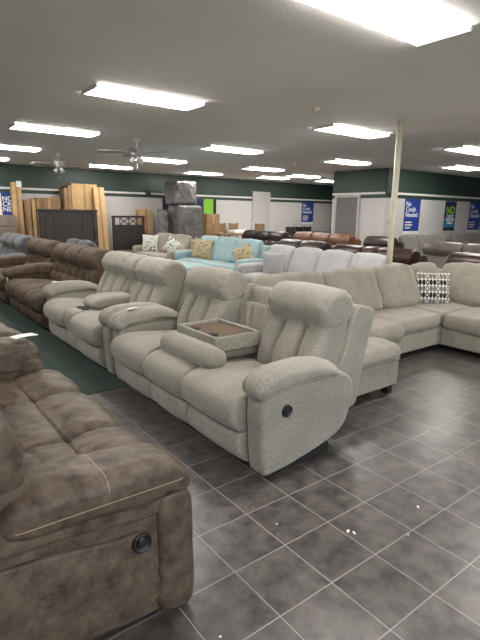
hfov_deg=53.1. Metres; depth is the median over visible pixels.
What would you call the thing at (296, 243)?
reclining loveseat
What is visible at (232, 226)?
dining chair
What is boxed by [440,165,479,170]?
recessed light
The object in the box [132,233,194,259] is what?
sofa
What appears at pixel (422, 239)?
cushion
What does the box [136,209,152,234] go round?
cardboard box
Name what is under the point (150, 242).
throw pillow
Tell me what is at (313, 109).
smoke detector
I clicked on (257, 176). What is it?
recessed light
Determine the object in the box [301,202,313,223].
poster
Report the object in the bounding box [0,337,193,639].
reclining sofa
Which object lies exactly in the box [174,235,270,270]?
sofa
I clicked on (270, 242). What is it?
cushion
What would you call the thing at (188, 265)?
ottoman
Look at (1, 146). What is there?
recessed light
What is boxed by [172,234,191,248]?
cushion
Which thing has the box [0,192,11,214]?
poster
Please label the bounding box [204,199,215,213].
poster
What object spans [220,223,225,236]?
dining chair
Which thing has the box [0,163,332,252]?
wall
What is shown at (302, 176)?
diffuser
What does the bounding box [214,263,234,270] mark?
seat cushion
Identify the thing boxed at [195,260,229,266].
seat cushion
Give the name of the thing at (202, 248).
throw pillow
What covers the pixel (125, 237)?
headboard
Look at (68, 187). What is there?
cardboard box
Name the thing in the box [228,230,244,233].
pillow
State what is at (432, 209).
wall
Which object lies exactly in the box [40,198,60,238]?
cardboard box
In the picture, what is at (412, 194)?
trim
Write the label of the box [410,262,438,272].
cushion
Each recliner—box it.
[363,236,403,247]
[446,252,479,263]
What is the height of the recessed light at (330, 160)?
0.036 m
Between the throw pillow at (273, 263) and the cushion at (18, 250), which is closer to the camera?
the throw pillow at (273, 263)
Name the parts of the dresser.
drawer, drawer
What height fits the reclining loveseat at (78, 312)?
1.092 m
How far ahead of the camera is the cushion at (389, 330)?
4.93 m
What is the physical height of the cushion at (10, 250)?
0.518 m
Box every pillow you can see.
[142,235,158,251]
[162,236,181,250]
[191,238,213,259]
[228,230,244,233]
[232,242,253,260]
[263,252,283,273]
[414,272,450,303]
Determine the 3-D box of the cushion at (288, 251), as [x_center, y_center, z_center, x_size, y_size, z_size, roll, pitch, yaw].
[0.766,-1.147,9.215,0.385,0.584,0.680,-9,16,-36]
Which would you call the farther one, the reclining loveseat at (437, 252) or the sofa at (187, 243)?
the sofa at (187, 243)
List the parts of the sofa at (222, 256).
arm, arm, frame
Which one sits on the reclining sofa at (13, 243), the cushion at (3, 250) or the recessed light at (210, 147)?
the cushion at (3, 250)
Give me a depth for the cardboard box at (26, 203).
12.77 m
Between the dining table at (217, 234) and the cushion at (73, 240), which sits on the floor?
the dining table at (217, 234)
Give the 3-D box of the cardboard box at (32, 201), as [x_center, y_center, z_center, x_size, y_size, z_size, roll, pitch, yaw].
[-5.621,-2.325,13.065,0.090,1.870,0.500,-9,16,-36]
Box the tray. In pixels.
[177,318,260,350]
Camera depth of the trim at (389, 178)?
12.36 m
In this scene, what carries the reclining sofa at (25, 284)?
on the rug
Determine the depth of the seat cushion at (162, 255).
12.86 m
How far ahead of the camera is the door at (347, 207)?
13.48 m
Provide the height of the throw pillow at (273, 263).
0.450 m
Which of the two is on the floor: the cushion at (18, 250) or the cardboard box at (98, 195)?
the cardboard box at (98, 195)
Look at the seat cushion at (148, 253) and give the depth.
13.50 m
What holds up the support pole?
on the floor
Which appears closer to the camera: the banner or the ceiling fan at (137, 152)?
the ceiling fan at (137, 152)
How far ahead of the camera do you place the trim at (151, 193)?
17.48 m
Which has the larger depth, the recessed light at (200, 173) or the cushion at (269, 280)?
the recessed light at (200, 173)
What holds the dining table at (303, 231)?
on the floor
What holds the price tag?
on the reclining sofa at (96, 523)
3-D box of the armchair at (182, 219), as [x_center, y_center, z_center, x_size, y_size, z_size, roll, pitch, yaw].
[-1.735,-2.730,15.264,0.945,1.816,0.796,-9,16,-36]
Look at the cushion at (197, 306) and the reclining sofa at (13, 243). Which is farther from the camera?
the reclining sofa at (13, 243)
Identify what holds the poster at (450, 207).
attached to the wall at (432, 209)
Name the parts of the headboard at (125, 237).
post, rail, panel, rail, post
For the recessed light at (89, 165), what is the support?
in the ceiling
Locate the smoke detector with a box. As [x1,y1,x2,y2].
[310,107,320,112]
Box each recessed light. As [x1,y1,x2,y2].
[0,145,41,151]
[8,123,99,137]
[81,83,205,110]
[84,164,132,169]
[135,158,186,163]
[182,172,222,175]
[199,145,263,154]
[240,167,284,171]
[254,176,289,179]
[284,174,320,177]
[299,0,471,46]
[312,124,389,138]
[313,180,333,182]
[322,159,370,165]
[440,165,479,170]
[442,146,479,154]
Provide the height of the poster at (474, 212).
0.950 m
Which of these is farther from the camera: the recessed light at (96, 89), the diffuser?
the diffuser
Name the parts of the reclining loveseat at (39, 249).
seat, arm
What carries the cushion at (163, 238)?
on the sofa at (187, 243)
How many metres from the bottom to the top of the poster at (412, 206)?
0.950 m
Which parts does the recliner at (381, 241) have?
frame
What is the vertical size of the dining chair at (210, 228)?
1.240 m
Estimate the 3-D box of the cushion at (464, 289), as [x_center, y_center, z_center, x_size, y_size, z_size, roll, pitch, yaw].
[2.988,-0.458,6.317,0.383,0.589,0.780,-9,16,-36]
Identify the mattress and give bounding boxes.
[155,209,168,234]
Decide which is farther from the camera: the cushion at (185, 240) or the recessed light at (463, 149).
the cushion at (185, 240)
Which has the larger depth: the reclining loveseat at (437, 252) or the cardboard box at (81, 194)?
the cardboard box at (81, 194)
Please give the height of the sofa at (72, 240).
1.039 m
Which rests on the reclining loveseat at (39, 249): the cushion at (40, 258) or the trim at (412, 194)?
the cushion at (40, 258)
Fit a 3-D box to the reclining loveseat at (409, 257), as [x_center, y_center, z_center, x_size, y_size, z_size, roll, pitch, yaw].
[2.281,-0.875,9.050,1.290,1.012,2.388,-9,16,-36]
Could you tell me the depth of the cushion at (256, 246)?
10.51 m
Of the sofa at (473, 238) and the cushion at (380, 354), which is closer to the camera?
the cushion at (380, 354)
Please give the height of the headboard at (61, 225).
1.621 m
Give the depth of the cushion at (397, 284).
5.94 m
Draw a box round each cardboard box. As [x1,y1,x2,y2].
[9,181,24,234]
[22,200,32,235]
[27,199,37,237]
[31,198,40,237]
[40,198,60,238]
[59,188,68,208]
[63,185,71,208]
[68,183,96,232]
[92,187,109,250]
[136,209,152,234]
[202,214,219,235]
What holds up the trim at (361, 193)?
attached to the wall at (368, 180)
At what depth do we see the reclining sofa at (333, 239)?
12.55 m
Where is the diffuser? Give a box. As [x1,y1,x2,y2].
[289,175,319,177]
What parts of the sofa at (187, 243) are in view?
arm, arm, frame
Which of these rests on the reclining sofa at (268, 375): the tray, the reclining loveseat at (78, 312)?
the tray
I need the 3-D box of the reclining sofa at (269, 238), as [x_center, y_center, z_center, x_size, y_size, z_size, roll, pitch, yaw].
[0.527,-2.211,14.787,1.290,1.076,2.428,-9,16,-36]
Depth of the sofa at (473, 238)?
14.53 m
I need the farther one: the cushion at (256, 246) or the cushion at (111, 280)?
the cushion at (256, 246)
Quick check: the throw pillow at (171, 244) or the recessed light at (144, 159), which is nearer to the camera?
the recessed light at (144, 159)
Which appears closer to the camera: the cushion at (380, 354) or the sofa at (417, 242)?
the cushion at (380, 354)
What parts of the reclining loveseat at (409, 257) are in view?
frame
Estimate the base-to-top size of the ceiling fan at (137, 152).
0.490 m
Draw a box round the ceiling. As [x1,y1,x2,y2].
[0,0,479,185]
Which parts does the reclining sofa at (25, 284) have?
arm, seat, seat, seat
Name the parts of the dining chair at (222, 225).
backrest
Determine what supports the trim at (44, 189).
attached to the wall at (283, 213)
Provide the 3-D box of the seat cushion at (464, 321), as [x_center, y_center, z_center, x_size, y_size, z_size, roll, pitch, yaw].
[3.110,0.056,5.503,0.968,0.228,1.185,-9,16,-36]
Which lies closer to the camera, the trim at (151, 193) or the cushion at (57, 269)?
the cushion at (57, 269)
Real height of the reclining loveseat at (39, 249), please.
1.078 m
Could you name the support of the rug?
on the floor
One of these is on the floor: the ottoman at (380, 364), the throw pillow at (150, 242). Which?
the ottoman at (380, 364)
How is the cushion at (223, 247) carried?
on the sofa at (222, 256)
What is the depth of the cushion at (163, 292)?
5.11 m
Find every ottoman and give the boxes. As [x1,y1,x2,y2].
[174,260,212,270]
[357,337,400,395]
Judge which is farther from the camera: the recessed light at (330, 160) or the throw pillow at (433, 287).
the recessed light at (330, 160)
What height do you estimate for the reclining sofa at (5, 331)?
1.002 m
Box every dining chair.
[206,223,214,235]
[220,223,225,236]
[229,223,237,237]
[255,223,264,229]
[286,227,293,235]
[295,226,302,231]
[303,226,310,230]
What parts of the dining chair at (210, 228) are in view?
backrest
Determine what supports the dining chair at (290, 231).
on the floor
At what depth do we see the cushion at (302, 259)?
8.58 m
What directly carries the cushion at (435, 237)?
on the sofa at (417, 242)
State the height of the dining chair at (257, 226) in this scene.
1.240 m
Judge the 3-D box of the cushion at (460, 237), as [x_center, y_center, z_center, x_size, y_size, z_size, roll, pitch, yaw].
[6.690,-2.281,14.522,0.825,0.662,0.388,-9,16,-36]
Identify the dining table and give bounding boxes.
[216,233,243,238]
[294,231,330,232]
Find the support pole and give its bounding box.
[386,120,403,264]
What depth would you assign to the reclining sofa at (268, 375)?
3.37 m
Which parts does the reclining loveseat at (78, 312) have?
seat, arm, seat, console lid, arm, frame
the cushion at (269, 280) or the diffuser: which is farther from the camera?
the diffuser
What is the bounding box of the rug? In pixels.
[0,299,128,394]
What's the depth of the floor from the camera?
2.52 m
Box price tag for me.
[10,333,37,338]
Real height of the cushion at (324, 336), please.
0.593 m
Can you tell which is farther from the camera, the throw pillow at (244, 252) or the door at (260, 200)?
the door at (260, 200)
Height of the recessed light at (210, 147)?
0.036 m
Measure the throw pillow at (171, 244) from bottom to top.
0.586 m
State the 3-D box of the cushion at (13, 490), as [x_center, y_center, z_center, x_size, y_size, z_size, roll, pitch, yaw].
[-1.028,0.565,1.798,0.341,0.426,0.847,-9,16,-36]
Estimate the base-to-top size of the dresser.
1.450 m
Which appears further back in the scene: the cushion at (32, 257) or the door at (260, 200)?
the door at (260, 200)
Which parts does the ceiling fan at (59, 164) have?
blade, blade, motor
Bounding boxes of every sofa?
[0,232,34,256]
[0,323,24,337]
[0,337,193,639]
[2,243,108,329]
[67,238,96,246]
[107,266,374,475]
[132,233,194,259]
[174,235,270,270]
[236,245,402,282]
[243,230,292,245]
[252,262,479,359]
[293,232,361,246]
[398,234,445,254]
[445,233,479,243]
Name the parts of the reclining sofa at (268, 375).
seat, arm, seat, seat, frame, frame, recline handle, frame, arm, frame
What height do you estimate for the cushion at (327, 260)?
0.590 m
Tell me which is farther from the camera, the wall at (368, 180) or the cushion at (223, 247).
the wall at (368, 180)
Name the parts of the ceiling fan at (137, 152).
blade, blade, blade, motor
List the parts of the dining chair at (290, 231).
backrest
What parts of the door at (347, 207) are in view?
frame, frame, frame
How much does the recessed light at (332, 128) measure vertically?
0.036 m
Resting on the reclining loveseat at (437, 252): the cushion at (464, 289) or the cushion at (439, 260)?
the cushion at (439, 260)
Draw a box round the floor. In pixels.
[87,344,479,639]
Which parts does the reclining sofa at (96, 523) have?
arm, seat, arm rail, post, seat, seat, arm, panel, arm rail, frame, recline handle, finger lever, post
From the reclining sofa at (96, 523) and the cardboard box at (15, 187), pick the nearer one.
the reclining sofa at (96, 523)
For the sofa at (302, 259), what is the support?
on the floor
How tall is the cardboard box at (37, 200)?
1.900 m
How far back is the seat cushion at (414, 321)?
5.52 m
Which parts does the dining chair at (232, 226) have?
backrest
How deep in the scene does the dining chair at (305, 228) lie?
19.48 m
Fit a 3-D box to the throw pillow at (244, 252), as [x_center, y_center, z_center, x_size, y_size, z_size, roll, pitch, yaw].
[0.072,-1.395,10.439,0.596,0.581,0.180,6,13,21]
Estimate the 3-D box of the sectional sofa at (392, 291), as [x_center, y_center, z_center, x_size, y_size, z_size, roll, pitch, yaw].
[2.442,0.079,4.804,3.670,0.999,3.260,-9,16,-36]
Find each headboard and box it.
[37,209,98,247]
[111,216,144,250]
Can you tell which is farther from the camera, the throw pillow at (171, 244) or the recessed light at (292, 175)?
the recessed light at (292, 175)
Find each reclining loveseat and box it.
[0,238,61,304]
[42,251,188,374]
[277,239,332,250]
[332,244,427,265]
[423,241,479,268]
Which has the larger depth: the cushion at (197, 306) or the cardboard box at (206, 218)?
the cardboard box at (206, 218)
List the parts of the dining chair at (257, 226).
backrest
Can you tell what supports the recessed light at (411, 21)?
in the ceiling
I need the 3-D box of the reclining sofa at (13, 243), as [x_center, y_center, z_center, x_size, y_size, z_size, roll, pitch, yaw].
[-5.106,-1.316,10.390,1.290,1.076,2.408,-9,16,-36]
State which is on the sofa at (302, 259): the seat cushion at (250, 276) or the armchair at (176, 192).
the seat cushion at (250, 276)
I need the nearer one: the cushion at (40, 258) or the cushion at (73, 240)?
the cushion at (40, 258)
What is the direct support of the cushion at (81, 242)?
on the sofa at (72, 240)
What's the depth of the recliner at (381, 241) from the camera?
11.13 m
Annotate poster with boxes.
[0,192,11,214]
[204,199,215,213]
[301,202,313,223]
[402,199,420,233]
[443,201,456,230]
[467,202,479,232]
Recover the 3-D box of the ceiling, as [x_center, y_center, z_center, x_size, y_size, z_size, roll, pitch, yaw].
[1.629,-2.737,6.696,23.200,0.100,19.400,-9,16,-36]
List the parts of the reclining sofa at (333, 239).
frame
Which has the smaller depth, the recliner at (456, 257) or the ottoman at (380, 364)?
the ottoman at (380, 364)
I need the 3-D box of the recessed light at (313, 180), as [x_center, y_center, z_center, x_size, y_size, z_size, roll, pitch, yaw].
[3.233,-5.043,17.474,1.248,0.036,0.390,-9,16,-36]
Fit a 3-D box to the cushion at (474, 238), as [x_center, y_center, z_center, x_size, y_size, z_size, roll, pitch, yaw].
[7.355,-2.379,15.014,0.825,0.670,0.383,-9,16,-36]
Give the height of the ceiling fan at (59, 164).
0.490 m
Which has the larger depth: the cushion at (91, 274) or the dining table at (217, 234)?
the dining table at (217, 234)
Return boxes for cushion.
[0,245,8,254]
[0,477,29,510]
[7,247,15,253]
[14,248,28,254]
[25,253,38,263]
[36,255,54,262]
[50,260,66,280]
[62,263,80,280]
[67,238,79,243]
[76,267,103,284]
[78,240,96,246]
[96,270,126,292]
[122,277,137,293]
[129,279,181,310]
[135,251,163,255]
[150,253,166,258]
[157,233,173,252]
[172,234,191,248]
[177,292,242,323]
[178,257,207,261]
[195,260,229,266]
[197,235,220,259]
[213,237,239,262]
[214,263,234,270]
[233,239,263,262]
[243,272,266,282]
[252,271,324,287]
[257,314,346,365]
[268,240,278,245]
[269,245,295,271]
[287,247,322,271]
[316,250,353,273]
[321,266,382,310]
[349,253,386,268]
[362,337,400,369]
[369,317,403,342]
[371,264,420,308]
[374,307,439,335]
[398,235,420,253]
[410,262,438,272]
[410,302,470,325]
[416,234,431,254]
[423,254,446,268]
[430,234,445,241]
[441,262,479,306]
[442,307,479,335]
[450,233,469,243]
[467,233,479,243]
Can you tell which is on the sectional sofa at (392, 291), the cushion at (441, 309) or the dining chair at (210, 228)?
the cushion at (441, 309)
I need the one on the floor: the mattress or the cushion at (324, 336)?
the mattress
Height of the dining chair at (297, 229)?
1.100 m
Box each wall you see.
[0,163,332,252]
[331,168,383,245]
[379,168,479,239]
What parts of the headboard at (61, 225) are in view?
post, panel, rail, cross rail, panel, rail, panel, post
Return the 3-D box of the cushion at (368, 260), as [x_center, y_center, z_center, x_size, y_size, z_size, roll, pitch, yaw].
[2.015,-0.768,7.618,0.386,0.583,0.680,-9,16,-36]
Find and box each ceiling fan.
[31,153,88,176]
[98,138,169,168]
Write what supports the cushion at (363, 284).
on the sectional sofa at (392, 291)
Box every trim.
[0,187,145,193]
[151,193,332,201]
[332,192,384,194]
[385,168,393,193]
[398,192,479,198]
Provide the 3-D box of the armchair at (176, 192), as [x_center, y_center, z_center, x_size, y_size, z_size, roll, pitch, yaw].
[-1.830,-3.955,14.938,0.837,0.707,0.748,-8,15,-34]
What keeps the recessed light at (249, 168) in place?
in the ceiling
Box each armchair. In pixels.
[164,181,196,204]
[168,205,201,239]
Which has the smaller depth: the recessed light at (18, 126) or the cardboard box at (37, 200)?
the recessed light at (18, 126)
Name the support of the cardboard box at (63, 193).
on the floor
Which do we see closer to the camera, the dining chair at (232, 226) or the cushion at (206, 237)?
the cushion at (206, 237)
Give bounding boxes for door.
[251,191,270,230]
[333,195,360,238]
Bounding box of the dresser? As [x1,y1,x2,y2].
[0,215,17,246]
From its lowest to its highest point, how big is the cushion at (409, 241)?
0.662 m
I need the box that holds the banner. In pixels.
[162,198,203,213]
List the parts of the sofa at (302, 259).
arm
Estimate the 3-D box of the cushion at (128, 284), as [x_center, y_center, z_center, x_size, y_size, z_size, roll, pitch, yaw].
[-1.239,-0.325,5.731,0.360,0.520,0.292,-9,16,-36]

